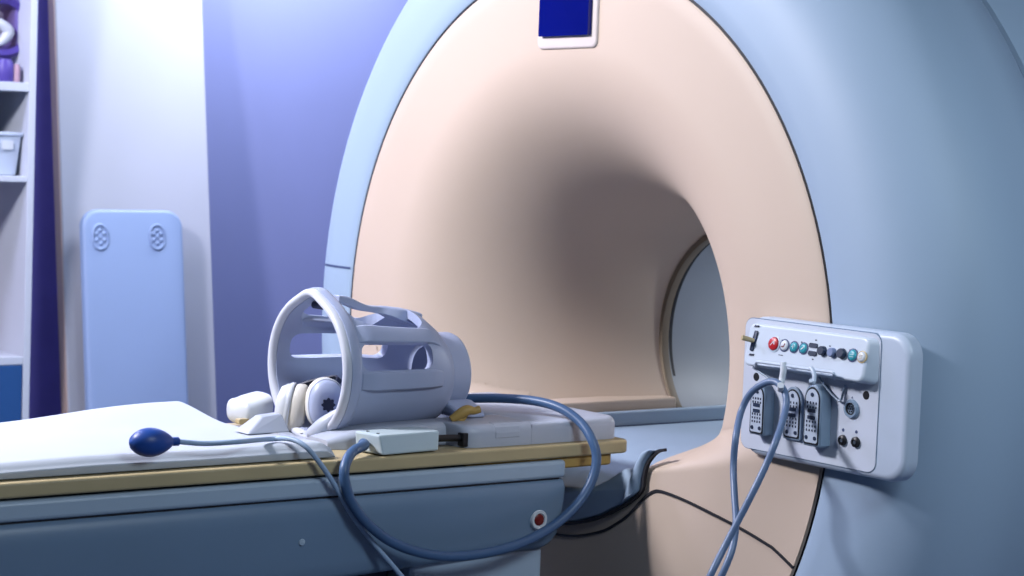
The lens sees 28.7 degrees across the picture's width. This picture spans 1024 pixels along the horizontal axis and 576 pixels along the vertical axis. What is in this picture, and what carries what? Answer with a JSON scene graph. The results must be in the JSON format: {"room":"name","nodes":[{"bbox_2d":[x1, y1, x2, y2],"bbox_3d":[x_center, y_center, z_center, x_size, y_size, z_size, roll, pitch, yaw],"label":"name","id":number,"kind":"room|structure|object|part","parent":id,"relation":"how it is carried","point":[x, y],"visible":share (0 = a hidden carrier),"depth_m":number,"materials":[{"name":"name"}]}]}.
{"room":"radiology room","nodes":[
{"label":"radiology room","id":0,"kind":"room"},
{"bbox_2d":[202,0,407,422],"bbox_3d":[-2.497,-0.526,6.464,8.200,2.800,0.100,-1,5,-36],"label":"wall","id":1,"kind":"structure","parent":0,"point":[286,81],"depth_m":7.58,"materials":[{"name":"purple paint"}]},
{"bbox_2d":[29,0,60,418],"bbox_3d":[-1.791,-0.529,6.913,0.570,2.800,0.012,-1,5,-36],"label":"trim","id":2,"kind":"structure","parent":1,"relation":"attached to","point":[44,389],"depth_m":7.05,"materials":[{"name":"blue paint"}]},
{"bbox_3d":[-0.011,1.242,3.104,8.200,0.100,8.700,-1,5,-36],"label":"floor","id":3,"kind":"structure","parent":0,"visible":0},
{"bbox_2d":[0,0,37,421],"bbox_3d":[-2.078,-0.257,6.430,1.034,2.300,0.463,-1,5,-36],"label":"shelf unit","id":4,"kind":"object","parent":3,"relation":"on","point":[17,99],"depth_m":6.57,"materials":[{"name":"white laminate"}]},
{"bbox_2d":[0,58,13,81],"bbox_3d":[-1.653,-0.709,6.508,0.060,0.074,0.060,-1,5,-36],"label":"jar","id":5,"kind":"object","parent":4,"relation":"on","point":[6,65],"visible":0.98,"depth_m":6.48,"materials":[{"name":"purple plastic"}]},
{"bbox_3d":[-1.703,-0.826,6.597,0.222,0.292,0.160,-1,5,-36],"label":"spare coil","id":6,"kind":"part","parent":4,"relation":"part of","materials":[{"name":"purple plastic"}]},
{"bbox_3d":[-2.007,0.551,6.315,0.951,0.589,0.017,-1,5,-36],"label":"door","id":7,"kind":"part","parent":4,"relation":"part of","materials":[{"name":"blue laminate"}]},
{"bbox_2d":[0,132,22,174],"bbox_3d":[-1.769,-0.445,6.559,0.262,0.141,0.212,-1,5,-36],"label":"storage bin","id":8,"kind":"object","parent":4,"relation":"on","point":[9,141],"visible":1,"depth_m":6.53,"materials":[{"name":"white plastic"}]},
{"bbox_2d":[13,64,20,81],"bbox_3d":[-1.623,-0.702,6.531,0.034,0.059,0.034,-1,5,-36],"label":"cup","id":9,"kind":"object","parent":4,"relation":"on","point":[17,69],"visible":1,"depth_m":6.52,"materials":[{"name":"pink plastic"}]},
{"bbox_2d":[48,0,216,419],"bbox_3d":[-1.326,-0.261,7.014,0.568,2.286,0.358,-1,5,-36],"label":"wall","id":10,"kind":"structure","parent":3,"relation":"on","point":[128,102],"depth_m":7.00,"materials":[{"name":"white paint"}]},
{"bbox_2d":[79,209,187,409],"bbox_3d":[-1.285,0.316,6.854,0.375,1.160,0.184,-1,5,-36],"label":"board","id":11,"kind":"object","parent":3,"relation":"on","point":[132,268],"visible":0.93,"depth_m":6.84,"materials":[{"name":"blue plastic"}]},
{"bbox_2d":[0,423,626,575],"bbox_3d":[-1.028,0.715,3.863,2.768,0.776,0.580,-1,5,-36],"label":"table","id":12,"kind":"object","parent":3,"relation":"on","point":[273,518],"visible":0.75,"depth_m":3.92,"materials":[{"name":"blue plastic"}]},
{"bbox_2d":[0,401,334,479],"bbox_3d":[-1.308,0.300,3.619,1.995,0.058,0.515,-1,5,-36],"label":"mattress","id":13,"kind":"object","parent":12,"relation":"on","point":[92,441],"visible":0.89,"depth_m":3.92,"materials":[{"name":"white fabric"}]},
{"bbox_2d":[235,412,288,433],"bbox_3d":[-0.513,0.278,4.114,0.098,0.035,0.059,-1,5,-36],"label":"wedge","id":14,"kind":"object","parent":13,"relation":"on","point":[273,422],"visible":1,"depth_m":4.11,"materials":[{"name":"grey plastic"}]},
{"bbox_2d":[129,428,403,575],"bbox_3d":[-0.361,0.696,3.858,0.767,0.861,0.358,0,4,-24],"label":"bulb","id":15,"kind":"object","parent":13,"relation":"on","point":[146,442],"visible":1,"depth_m":3.80,"materials":[{"name":"blue rubber"}]},
{"bbox_3d":[-0.668,0.288,3.738,0.102,0.055,0.055,-1,5,-36],"label":"bulb","id":16,"kind":"part","parent":15,"relation":"part of","materials":[{"name":"blue rubber"}]},
{"bbox_2d":[227,391,272,424],"bbox_3d":[-0.586,0.264,4.394,0.084,0.067,0.103,-1,5,-36],"label":"pad","id":17,"kind":"object","parent":12,"relation":"on","point":[240,409],"visible":0.83,"depth_m":4.37,"materials":[{"name":"white fabric"}]},
{"bbox_2d":[273,392,614,449],"bbox_3d":[-0.187,0.294,4.442,0.696,0.049,0.501,-1,5,-36],"label":"support","id":18,"kind":"object","parent":12,"relation":"on","point":[503,424],"visible":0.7,"depth_m":4.29,"materials":[{"name":"grey plastic"}]},
{"bbox_2d":[274,375,341,431],"bbox_3d":[-0.435,0.253,4.301,0.172,0.137,0.092,4,4,30],"label":"headphones","id":19,"kind":"object","parent":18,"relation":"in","point":[315,398],"visible":0.81,"depth_m":4.28,"materials":[{"name":"white plastic"}]},
{"bbox_2d":[274,384,289,416],"bbox_3d":[-0.491,0.259,4.324,0.042,0.106,0.077,2,4,5],"label":"ear cup","id":20,"kind":"object","parent":19,"relation":"on","point":[282,406],"depth_m":4.29,"materials":[{"name":"white plastic"}]},
{"bbox_2d":[287,384,308,431],"bbox_3d":[-0.460,0.263,4.322,0.049,0.113,0.082,2,4,5],"label":"cushion","id":21,"kind":"object","parent":19,"relation":"on","point":[297,395],"depth_m":4.28,"materials":[{"name":"white fabric"}]},
{"bbox_2d":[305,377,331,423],"bbox_3d":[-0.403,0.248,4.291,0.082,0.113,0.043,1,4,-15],"label":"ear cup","id":22,"kind":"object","parent":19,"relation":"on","point":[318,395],"depth_m":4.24,"materials":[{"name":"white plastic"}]},
{"bbox_2d":[308,379,340,422],"bbox_3d":[-0.394,0.249,4.260,0.077,0.106,0.038,1,4,-15],"label":"ear cup","id":23,"kind":"object","parent":19,"relation":"on","point":[323,394],"depth_m":4.25,"materials":[{"name":"white plastic"}]},
{"bbox_2d":[300,409,335,435],"bbox_3d":[-0.402,0.280,4.200,0.104,0.061,0.044,4,4,28],"label":"pad","id":24,"kind":"object","parent":18,"relation":"on","point":[319,426],"visible":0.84,"depth_m":4.18,"materials":[{"name":"grey plastic"}]},
{"bbox_2d":[268,287,484,437],"bbox_3d":[-0.282,0.162,4.349,0.376,0.329,0.366,-1,5,-36],"label":"coil","id":25,"kind":"object","parent":18,"relation":"on","point":[419,371],"visible":0.94,"depth_m":4.28,"materials":[{"name":"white plastic"}]},
{"bbox_3d":[-0.296,0.048,4.339,0.201,0.068,0.070,-1,5,-36],"label":"handle","id":26,"kind":"part","parent":25,"relation":"part of","materials":[{"name":"white plastic"}]},
{"bbox_3d":[-0.100,0.270,4.287,0.071,0.038,0.024,1,4,-18],"label":"lock lever","id":27,"kind":"part","parent":25,"relation":"part of","materials":[{"name":"yellow plastic"}]},
{"bbox_2d":[339,394,600,561],"bbox_3d":[-0.166,0.397,4.260,0.651,0.308,0.348,-1,5,-36],"label":"cable","id":28,"kind":"object","parent":12,"relation":"on","point":[388,441],"visible":0.97,"depth_m":4.13,"materials":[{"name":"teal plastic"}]},
{"bbox_2d":[322,0,1023,575],"bbox_3d":[0.797,0.009,5.140,1.826,2.146,2.400,-1,5,-36],"label":"scanner","id":29,"kind":"object","parent":3,"relation":"on","point":[599,199],"visible":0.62,"depth_m":4.24,"materials":[{"name":"beige plastic"}]},
{"bbox_3d":[0.683,0.330,5.330,1.530,0.048,0.024,-1,5,-36],"label":"guide rail","id":30,"kind":"part","parent":29,"relation":"part of","materials":[{"name":"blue plastic"}]},
{"bbox_2d":[741,316,922,481],"bbox_3d":[0.596,0.211,3.878,0.080,0.280,0.445,-1,5,-36],"label":"panel","id":31,"kind":"object","parent":29,"relation":"attached to","point":[874,429],"visible":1,"depth_m":3.81,"materials":[{"name":"plastic"}]},
{"bbox_3d":[0.472,0.102,4.001,0.029,0.016,0.011,1,4,-11],"label":"latch lever","id":32,"kind":"part","parent":31,"relation":"part of","materials":[{"name":"beige plastic"}]},
{"bbox_3d":[0.485,0.106,4.002,0.013,0.042,0.015,-1,5,-36],"label":"latch plate","id":33,"kind":"part","parent":31,"relation":"part of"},
{"bbox_2d":[749,383,774,435],"bbox_3d":[0.498,0.241,3.994,0.028,0.105,0.044,-1,5,-36],"label":"plug","id":34,"kind":"object","parent":31,"relation":"attached to","point":[762,401],"visible":0.8,"depth_m":3.98,"materials":[{"name":"black plastic"}]},
{"bbox_3d":[0.489,0.242,3.988,0.004,0.090,0.032,-1,5,-36],"label":"plate","id":35,"kind":"part","parent":34,"relation":"part of","materials":[{"name":"silver metal"}]},
{"bbox_2d":[783,387,803,440],"bbox_3d":[0.553,0.246,3.937,0.008,0.105,0.050,-1,5,-36],"label":"plug","id":36,"kind":"object","parent":31,"relation":"attached to","point":[793,429],"visible":0.84,"depth_m":3.93,"materials":[{"name":"black plastic"}]},
{"bbox_3d":[0.552,0.247,3.936,0.004,0.090,0.036,-1,5,-36],"label":"plate","id":37,"kind":"part","parent":36,"relation":"part of","materials":[{"name":"silver metal"}]},
{"bbox_2d":[752,360,845,401],"bbox_3d":[0.532,0.177,3.898,0.092,0.066,0.264,-1,5,-36],"label":"rack","id":38,"kind":"object","parent":31,"relation":"attached to","point":[783,365],"visible":0.99,"depth_m":3.86,"materials":[{"name":"plastic"}]},
{"bbox_2d":[706,378,789,575],"bbox_3d":[0.269,0.681,3.535,0.242,0.980,0.951,4,4,20],"label":"cable","id":39,"kind":"object","parent":38,"relation":"hanging from","point":[731,539],"visible":0.99,"depth_m":3.79,"materials":[{"name":"blue rubber"}]},
{"bbox_2d":[803,384,831,447],"bbox_3d":[0.589,0.246,3.869,0.030,0.121,0.048,-1,5,-36],"label":"plug","id":40,"kind":"object","parent":31,"relation":"attached to","point":[818,401],"visible":0.98,"depth_m":3.85,"materials":[{"name":"black plastic"}]},
{"bbox_3d":[0.579,0.247,3.861,0.004,0.104,0.035,-1,5,-36],"label":"plate","id":41,"kind":"part","parent":40,"relation":"part of","materials":[{"name":"silver metal"}]},
{"bbox_3d":[0.596,0.121,3.846,0.014,0.021,0.020,-1,5,-36],"label":"knob","id":42,"kind":"part","parent":31,"relation":"part of","materials":[{"name":"black plastic"}]},
{"bbox_3d":[0.611,0.124,3.825,0.014,0.020,0.019,-1,5,-36],"label":"knob","id":43,"kind":"part","parent":31,"relation":"part of","materials":[{"name":"blue plastic"}]},
{"bbox_3d":[0.626,0.125,3.805,0.014,0.021,0.021,-1,5,-36],"label":"knob","id":44,"kind":"part","parent":31,"relation":"part of","materials":[{"name":"black plastic"}]},
{"bbox_2d":[843,399,858,418],"bbox_3d":[0.647,0.231,3.813,0.008,0.037,0.037,-1,5,-36],"label":"socket","id":45,"kind":"object","parent":31,"relation":"attached to","point":[850,406],"depth_m":3.81,"materials":[{"name":"black plastic"}]}
]}

